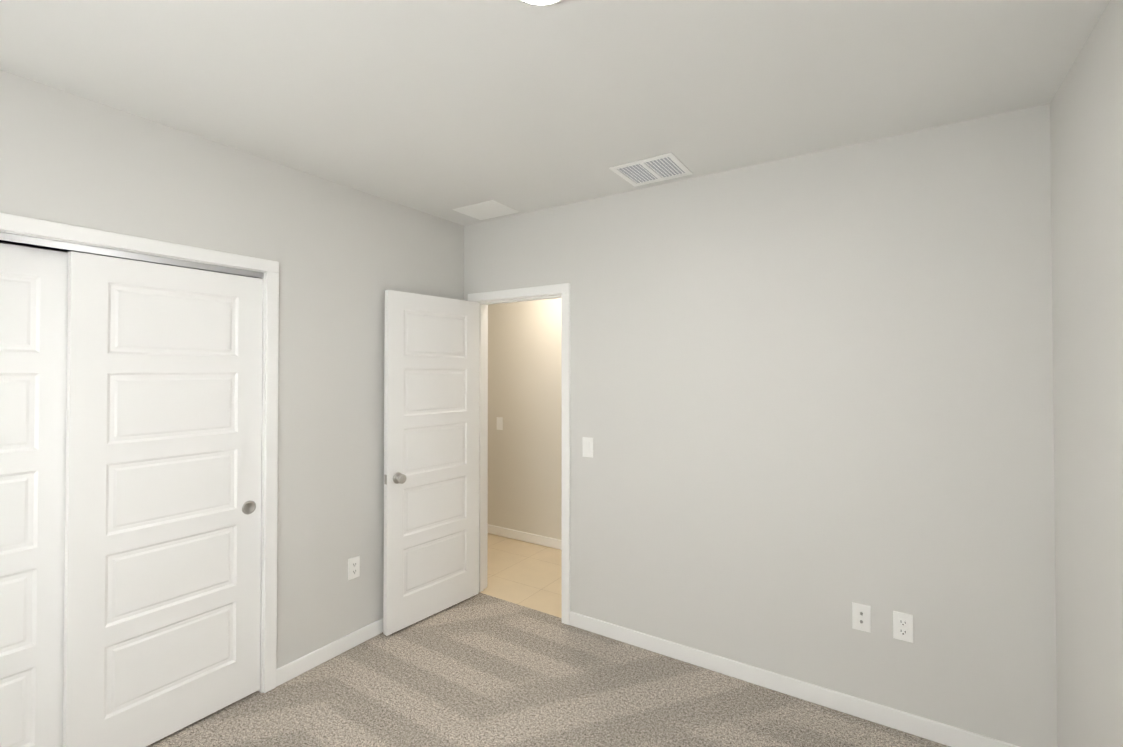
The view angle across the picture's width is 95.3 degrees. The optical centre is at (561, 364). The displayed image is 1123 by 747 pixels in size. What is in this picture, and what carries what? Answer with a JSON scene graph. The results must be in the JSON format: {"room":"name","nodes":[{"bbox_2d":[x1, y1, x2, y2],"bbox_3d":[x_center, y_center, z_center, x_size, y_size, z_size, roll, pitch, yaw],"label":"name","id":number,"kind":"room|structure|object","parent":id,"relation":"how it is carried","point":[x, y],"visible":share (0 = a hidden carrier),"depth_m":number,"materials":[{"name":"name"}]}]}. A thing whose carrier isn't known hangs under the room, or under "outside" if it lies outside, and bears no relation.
{"room":"empty bedroom","nodes":[
{"label":"empty bedroom","id":0,"kind":"room"},
{"bbox_2d":[0,242,67,252],"bbox_3d":[-2.219,0.287,2.177,0.740,2.580,2.090,0,-1,33],"label":"wall","id":1,"kind":"structure","parent":0,"point":[33,247],"depth_m":2.34,"materials":[{"name":"paint"}]},
{"bbox_2d":[0,70,463,668],"bbox_3d":[-1.669,0.287,2.235,0.120,2.580,3.401,0,-1,33],"label":"wall","id":2,"kind":"structure","parent":0,"point":[346,256],"depth_m":2.63,"materials":[{"name":"paint"}]},
{"bbox_2d":[0,243,67,746],"bbox_3d":[-2.046,0.566,1.672,0.039,1.981,0.690,0,-1,33],"label":"closet door","id":3,"kind":"structure","parent":2,"relation":"in","point":[33,339],"depth_m":1.85,"materials":[{"name":"white wood"}]},
{"bbox_2d":[0,232,263,277],"bbox_3d":[-1.853,-0.437,1.948,0.094,0.026,1.348,0,-1,33],"label":"rail","id":4,"kind":"object","parent":2,"relation":"attached to","point":[35,242],"visible":0.94,"depth_m":2.02,"materials":[{"name":"silver metal"}]},
{"bbox_2d":[0,213,278,692],"bbox_3d":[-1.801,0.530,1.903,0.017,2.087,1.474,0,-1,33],"label":"trim","id":5,"kind":"structure","parent":2,"relation":"attached to","point":[37,227],"depth_m":2.47,"materials":[{"name":"white wood"}]},
{"bbox_2d":[63,251,262,746],"bbox_3d":[-1.653,0.573,2.196,0.039,1.981,0.690,0,-1,33],"label":"closet door","id":6,"kind":"structure","parent":2,"relation":"in","point":[163,519],"depth_m":2.13,"materials":[{"name":"white wood"}]},
{"bbox_2d":[276,618,382,686],"bbox_3d":[-1.038,1.547,3.055,0.030,0.082,1.311,0,-1,33],"label":"baseboard","id":7,"kind":"structure","parent":2,"relation":"attached to","point":[295,668],"depth_m":2.73,"materials":[{"name":"white wood"}]},
{"bbox_2d":[348,555,359,579],"bbox_3d":[-1.167,1.145,2.881,0.009,0.118,0.072,0,-1,33],"label":"outlet","id":8,"kind":"object","parent":2,"relation":"attached to","point":[353,567],"visible":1,"depth_m":2.88,"materials":[{"name":"white plastic"}]},
{"bbox_2d":[488,298,561,539],"bbox_3d":[0.206,0.314,4.391,4.160,2.580,0.120,0,-1,33],"label":"wall","id":9,"kind":"structure","parent":0,"point":[525,403],"depth_m":4.66,"materials":[{"name":"paint"}]},
{"bbox_2d":[497,417,502,429],"bbox_3d":[-0.584,0.559,4.823,0.072,0.118,0.011,0,-1,33],"label":"rocker light switch","id":10,"kind":"object","parent":9,"relation":"attached to","point":[499,423],"visible":1,"depth_m":4.82,"materials":[{"name":"white plastic"}]},
{"bbox_2d":[488,524,561,549],"bbox_3d":[0.170,1.562,4.320,3.920,0.082,0.014,0,-1,33],"label":"baseboard","id":11,"kind":"structure","parent":9,"relation":"attached to","point":[528,537],"depth_m":4.62,"materials":[{"name":"white wood"}]},
{"bbox_2d":[147,592,949,746],"bbox_3d":[-0.699,1.620,1.610,4.210,0.100,3.436,0,-1,33],"label":"floor carpet","id":12,"kind":"object","parent":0,"point":[481,670],"visible":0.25,"depth_m":2.39,"materials":[{"name":"beige carpet"}]},
{"bbox_2d":[0,0,1109,225],"bbox_3d":[-0.687,-1.052,2.323,4.930,0.100,4.591,0,-1,33],"label":"ceiling","id":13,"kind":"structure","parent":0,"point":[442,108],"depth_m":1.79,"materials":[{"name":"paint"}]},
{"bbox_2d":[453,200,519,219],"bbox_3d":[-0.483,-0.986,3.293,0.335,0.008,0.270,0,-1,33],"label":"ceiling vent","id":14,"kind":"object","parent":13,"relation":"in","point":[487,210],"visible":0.98,"depth_m":3.27,"materials":[{"name":"white metal"}]},
{"bbox_2d":[519,0,562,6],"bbox_3d":[-0.057,-1.003,1.346,0.184,0.020,0.184,0,-1,33],"label":"recessed light","id":15,"kind":"object","parent":13,"relation":"in","point":[540,3],"visible":0.94,"depth_m":1.41,"materials":[{"name":"white glass"}]},
{"bbox_2d":[609,153,692,186],"bbox_3d":[0.464,-0.992,2.636,0.335,0.011,0.305,0,-1,33],"label":"ceiling vent","id":16,"kind":"object","parent":13,"relation":"in","point":[663,167],"visible":1,"depth_m":2.62,"materials":[{"name":"white metal"}]},
{"bbox_2d":[464,103,1056,746],"bbox_3d":[0.627,0.295,2.844,3.310,2.580,0.120,0,-1,33],"label":"wall","id":17,"kind":"structure","parent":0,"point":[810,397],"depth_m":2.37,"materials":[{"name":"paint"}]},
{"bbox_2d":[468,283,569,624],"bbox_3d":[-0.265,0.548,3.419,0.844,2.087,0.154,0,-1,33],"label":"door frame","id":18,"kind":"structure","parent":17,"relation":"attached to","point":[564,289],"depth_m":3.34,"materials":[{"name":"white wood"}]},
{"bbox_2d":[383,290,478,635],"bbox_3d":[-0.824,0.573,3.283,0.152,2.007,0.723,0,-1,33],"label":"bedroom door","id":19,"kind":"structure","parent":18,"relation":"attached to","point":[431,464],"depth_m":3.21,"materials":[{"name":"painted wood"},{"name":"satin nickel"}]},
{"bbox_2d":[583,437,592,457],"bbox_3d":[0.157,0.498,3.068,0.072,0.118,0.011,0,-1,33],"label":"light switch","id":20,"kind":"object","parent":17,"relation":"attached to","point":[587,446],"visible":1,"depth_m":3.06,"materials":[{"name":"white plastic"}]},
{"bbox_2d":[570,611,1019,746],"bbox_3d":[0.948,1.540,2.539,2.136,0.082,0.014,0,-1,33],"label":"baseboard","id":21,"kind":"structure","parent":17,"relation":"attached to","point":[932,730],"depth_m":2.42,"materials":[{"name":"white wood"}]},
{"bbox_2d":[852,602,870,632],"bbox_3d":[1.341,1.133,2.290,0.072,0.118,0.015,0,-1,33],"label":"outlet","id":22,"kind":"object","parent":17,"relation":"attached to","point":[861,617],"visible":1,"depth_m":2.29,"materials":[{"name":"white plastic"}]},
{"bbox_2d":[893,611,912,642],"bbox_3d":[1.472,1.132,2.208,0.072,0.118,0.009,0,-1,33],"label":"outlet","id":23,"kind":"object","parent":17,"relation":"attached to","point":[903,626],"visible":1,"depth_m":2.21,"materials":[{"name":"white plastic"}]},
{"bbox_2d":[1050,0,1122,746],"bbox_3d":[1.007,0.266,0.499,0.120,2.580,3.401,0,-1,33],"label":"wall","id":24,"kind":"structure","parent":0,"point":[1086,130],"depth_m":1.59,"materials":[{"name":"paint"}]},
{"label":"outside","id":25,"kind":"structure","parent":0,"visible":0},
{"bbox_2d":[480,533,561,617],"bbox_3d":[-0.075,1.650,3.941,4.160,0.096,1.155,0,-1,33],"label":"floor","id":26,"kind":"structure","parent":25,"point":[524,574],"depth_m":3.90,"materials":[{"name":"beige tile"}]}
]}

